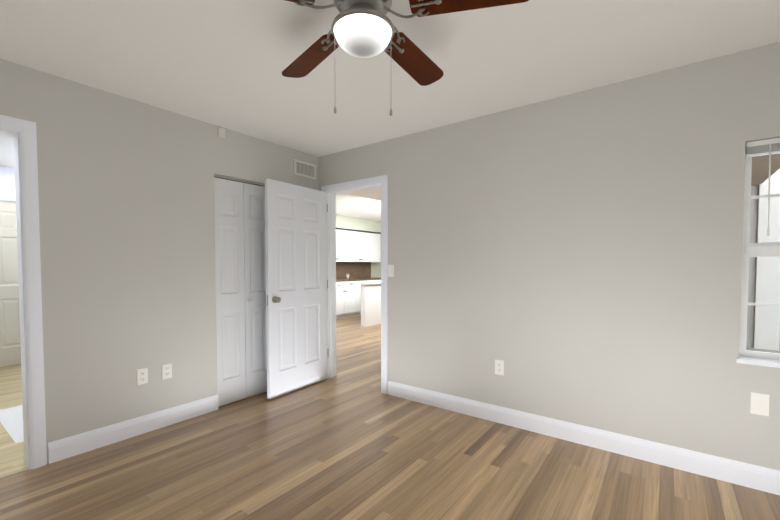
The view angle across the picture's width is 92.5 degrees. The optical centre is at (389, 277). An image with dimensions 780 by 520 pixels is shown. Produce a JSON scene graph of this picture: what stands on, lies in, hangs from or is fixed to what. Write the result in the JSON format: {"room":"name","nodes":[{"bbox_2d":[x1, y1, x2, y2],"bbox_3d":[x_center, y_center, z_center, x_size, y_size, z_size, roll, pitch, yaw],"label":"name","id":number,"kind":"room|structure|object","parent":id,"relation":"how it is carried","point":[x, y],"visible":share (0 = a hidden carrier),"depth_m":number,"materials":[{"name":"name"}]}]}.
{"room":"empty bedroom","nodes":[
{"label":"empty bedroom","id":0,"kind":"room"},
{"bbox_2d":[0,166,14,194],"bbox_3d":[-4.745,-0.125,4.563,0.120,2.440,0.980,1,2,37],"label":"wall","id":1,"kind":"structure","parent":0,"point":[7,180],"depth_m":4.54,"materials":[{"name":"white paint"}]},
{"bbox_2d":[0,194,15,201],"bbox_3d":[-4.748,0.042,4.491,0.070,2.111,0.860,1,2,37],"label":"door frame","id":2,"kind":"structure","parent":1,"relation":"attached to","point":[8,197],"depth_m":4.54,"materials":[{"name":"white wood"}]},
{"bbox_2d":[0,201,20,366],"bbox_3d":[-4.759,0.081,4.459,0.109,2.020,0.759,1,2,37],"label":"entry door","id":3,"kind":"structure","parent":1,"relation":"in","point":[10,349],"depth_m":4.59,"materials":[{"name":"paint"}]},
{"bbox_2d":[0,59,318,462],"bbox_3d":[-1.975,-0.061,2.658,0.120,2.440,3.820,1,2,37],"label":"wall","id":4,"kind":"structure","parent":0,"point":[127,227],"depth_m":2.66,"materials":[{"name":"paint"}]},
{"bbox_2d":[0,115,46,468],"bbox_3d":[-2.484,0.124,1.978,0.156,2.116,0.922,1,2,37],"label":"door frame","id":5,"kind":"structure","parent":4,"relation":"attached to","point":[23,133],"depth_m":2.27,"materials":[{"name":"white wood"}]},
{"bbox_2d":[48,394,218,463],"bbox_3d":[-1.923,1.095,2.653,0.016,0.130,3.410,1,2,37],"label":"baseboard","id":6,"kind":"structure","parent":4,"relation":"attached to","point":[68,447],"depth_m":2.68,"materials":[{"name":"white wood"}]},
{"bbox_2d":[137,368,147,384],"bbox_3d":[-1.835,0.731,2.765,0.008,0.116,0.072,1,2,37],"label":"electrical outlet","id":7,"kind":"object","parent":4,"relation":"attached to","point":[142,375],"visible":1,"depth_m":2.76,"materials":[{"name":"white plastic"}]},
{"bbox_2d":[162,363,171,379],"bbox_3d":[-1.734,0.727,2.901,0.008,0.116,0.072,1,2,37],"label":"electrical outlet","id":8,"kind":"object","parent":4,"relation":"attached to","point":[166,371],"visible":1,"depth_m":2.90,"materials":[{"name":"white plastic"}]},
{"bbox_2d":[218,127,224,138],"bbox_3d":[-1.446,-1.245,3.207,0.026,0.080,0.055,1,2,37],"label":"box","id":9,"kind":"object","parent":4,"relation":"attached to","point":[221,132],"visible":0.96,"depth_m":3.19,"materials":[{"name":"white plastic"}]},
{"bbox_2d":[214,174,264,186],"bbox_3d":[-1.353,-0.886,3.421,0.038,0.022,0.570,1,2,37],"label":"trim","id":10,"kind":"structure","parent":4,"relation":"attached to","point":[238,180],"depth_m":3.38,"materials":[{"name":"silver metal"}]},
{"bbox_2d":[214,177,266,405],"bbox_3d":[-1.325,0.126,3.434,0.099,1.990,0.562,1,2,37],"label":"bifold closet door","id":11,"kind":"structure","parent":4,"relation":"in","point":[240,255],"depth_m":3.41,"materials":[{"name":"white wood"}]},
{"bbox_2d":[293,159,315,179],"bbox_3d":[-0.899,-1.148,3.960,0.012,0.155,0.300,1,2,37],"label":"air vent","id":12,"kind":"object","parent":4,"relation":"in","point":[304,169],"visible":1,"depth_m":3.95,"materials":[{"name":"white metal"}]},
{"bbox_2d":[336,215,380,233],"bbox_3d":[-1.081,-1.359,9.376,0.358,0.300,5.700,1,2,37],"label":"soffit","id":13,"kind":"structure","parent":0,"point":[347,223],"depth_m":9.46,"materials":[{"name":"grey paint"}]},
{"bbox_2d":[371,262,380,276],"bbox_3d":[-1.244,-0.296,9.596,0.120,2.440,5.800,1,2,37],"label":"wall","id":14,"kind":"structure","parent":0,"point":[375,269],"depth_m":10.62,"materials":[{"name":"grey paint"}]},
{"bbox_2d":[336,229,351,260],"bbox_3d":[-1.419,-0.769,8.944,0.351,0.770,0.965,1,2,37],"label":"upper cabinet","id":15,"kind":"object","parent":14,"relation":"attached to","point":[343,237],"depth_m":9.06,"materials":[{"name":"wood"}]},
{"bbox_2d":[352,231,371,260],"bbox_3d":[-0.908,-0.792,9.632,0.351,0.770,0.965,1,2,37],"label":"upper cabinet","id":16,"kind":"object","parent":14,"relation":"attached to","point":[357,253],"depth_m":9.59,"materials":[{"name":"wood"}]},
{"bbox_2d":[372,233,379,260],"bbox_3d":[-0.541,-0.809,10.126,0.351,0.770,0.483,1,2,37],"label":"upper cabinet","id":17,"kind":"object","parent":14,"relation":"attached to","point":[375,237],"depth_m":10.05,"materials":[{"name":"wood"}]},
{"bbox_2d":[0,315,779,519],"bbox_3d":[0.176,1.106,4.976,9.020,0.052,11.600,1,2,37],"label":"floor","id":18,"kind":"structure","parent":0,"point":[349,441],"depth_m":2.25,"materials":[{"name":"laminate"}]},
{"bbox_2d":[0,405,23,442],"bbox_3d":[-2.845,1.128,3.086,0.944,0.030,0.499,1,2,37],"label":"bath mat","id":19,"kind":"object","parent":18,"relation":"on","point":[11,419],"visible":0.33,"depth_m":2.93,"materials":[{"name":"white fabric"}]},
{"bbox_2d":[336,281,359,318],"bbox_3d":[-1.311,0.511,8.907,0.621,0.875,0.965,1,2,37],"label":"base cabinet","id":20,"kind":"object","parent":18,"relation":"on","point":[347,295],"depth_m":8.81,"materials":[{"name":"wood"}]},
{"bbox_2d":[336,277,380,280],"bbox_3d":[-1.176,0.048,9.059,0.637,0.040,3.020,1,2,37],"label":"countertop","id":21,"kind":"structure","parent":20,"relation":"on","point":[337,278],"depth_m":9.34,"materials":[{"name":"brown stone"}]},
{"bbox_2d":[360,284,360,314],"bbox_3d":[-0.800,0.487,9.595,0.621,0.875,0.965,1,2,37],"label":"base cabinet","id":22,"kind":"object","parent":18,"relation":"on","point":[360,284],"depth_m":9.18,"materials":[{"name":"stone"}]},
{"bbox_2d":[349,280,380,326],"bbox_3d":[-0.142,0.517,8.357,0.460,0.900,1.780,1,2,37],"label":"kitchen island","id":23,"kind":"object","parent":18,"relation":"on","point":[370,303],"visible":0.39,"depth_m":7.70,"materials":[{"name":"white wood"}]},
{"bbox_2d":[0,0,779,220],"bbox_3d":[0.095,-1.434,4.950,9.220,0.150,12.000,1,2,37],"label":"ceiling","id":24,"kind":"structure","parent":0,"point":[223,63],"depth_m":2.12,"materials":[{"name":"white paint"}]},
{"bbox_2d":[282,0,528,115],"bbox_3d":[-0.094,-0.949,1.530,1.270,0.588,1.239,1,2,37],"label":"fan","id":25,"kind":"object","parent":24,"relation":"hanging from","point":[363,29],"visible":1,"depth_m":1.47,"materials":[{"name":"brown wood"}]},
{"bbox_2d":[319,42,779,470],"bbox_3d":[1.159,-0.067,2.836,4.940,2.440,0.200,1,2,37],"label":"wall","id":26,"kind":"structure","parent":0,"point":[575,258],"depth_m":2.54,"materials":[{"name":"paint"}]},
{"bbox_2d":[265,178,328,399],"bbox_3d":[-0.891,0.101,3.725,0.173,2.020,0.786,1,2,37],"label":"bedroom door","id":27,"kind":"structure","parent":26,"relation":"in","point":[296,275],"depth_m":3.67,"materials":[{"name":"white wood"}]},
{"bbox_2d":[321,175,387,393],"bbox_3d":[-0.347,0.062,3.909,0.902,2.111,0.156,1,2,37],"label":"door frame","id":28,"kind":"structure","parent":26,"relation":"attached to","point":[334,190],"depth_m":3.85,"materials":[{"name":"white wood"}]},
{"bbox_2d":[388,265,393,276],"bbox_3d":[0.005,-0.068,3.561,0.072,0.116,0.010,1,2,37],"label":"light switch","id":29,"kind":"object","parent":26,"relation":"attached to","point":[390,270],"visible":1,"depth_m":3.56,"materials":[{"name":"white plastic"}]},
{"bbox_2d":[495,360,503,375],"bbox_3d":[0.864,0.710,2.951,0.072,0.116,0.008,1,2,37],"label":"electrical outlet","id":30,"kind":"object","parent":26,"relation":"attached to","point":[499,367],"visible":1,"depth_m":2.95,"materials":[{"name":"white plastic"}]},
{"bbox_2d":[388,381,779,494],"bbox_3d":[1.450,1.099,2.525,3.655,0.130,0.016,1,2,37],"label":"baseboard","id":31,"kind":"structure","parent":26,"relation":"attached to","point":[760,478],"depth_m":2.50,"materials":[{"name":"white wood"}]},
{"bbox_2d":[736,149,779,367],"bbox_3d":[2.270,-0.134,1.954,0.657,1.245,0.137,1,2,37],"label":"window","id":32,"kind":"structure","parent":26,"relation":"in","point":[766,250],"depth_m":2.14,"materials":[{"name":"clear glass"}]},
{"bbox_2d":[745,138,779,235],"bbox_3d":[2.245,0.006,1.925,0.625,1.517,0.086,1,2,37],"label":"mini blind","id":33,"kind":"object","parent":32,"relation":"attached to","point":[769,147],"visible":0.98,"depth_m":2.04,"materials":[{"name":"white plastic"}]},
{"bbox_2d":[750,392,769,415],"bbox_3d":[2.052,0.702,2.070,0.075,0.120,0.006,1,2,37],"label":"blank wall plate","id":34,"kind":"object","parent":26,"relation":"attached to","point":[759,403],"visible":1,"depth_m":2.07,"materials":[{"name":"white plastic"}]},
{"label":"outside","id":35,"kind":"structure","parent":0,"visible":0},
{"bbox_2d":[746,332,779,352],"bbox_3d":[23.877,0.950,10.923,28.400,0.100,39.800,1,2,37],"label":"ground","id":36,"kind":"structure","parent":35,"point":[755,349],"depth_m":5.62,"materials":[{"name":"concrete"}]},
{"bbox_2d":[746,169,779,350],"bbox_3d":[4.715,-0.370,6.471,2.870,3.000,0.310,1,2,37],"label":"wall","id":37,"kind":"structure","parent":36,"relation":"on","point":[753,333],"depth_m":5.61,"materials":[{"name":"beige paint"}]},
{"bbox_2d":[751,154,779,184],"bbox_3d":[3.236,-1.454,4.643,2.630,0.150,5.249,1,2,37],"label":"soffit","id":38,"kind":"structure","parent":37,"relation":"attached to","point":[759,174],"depth_m":4.67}
]}

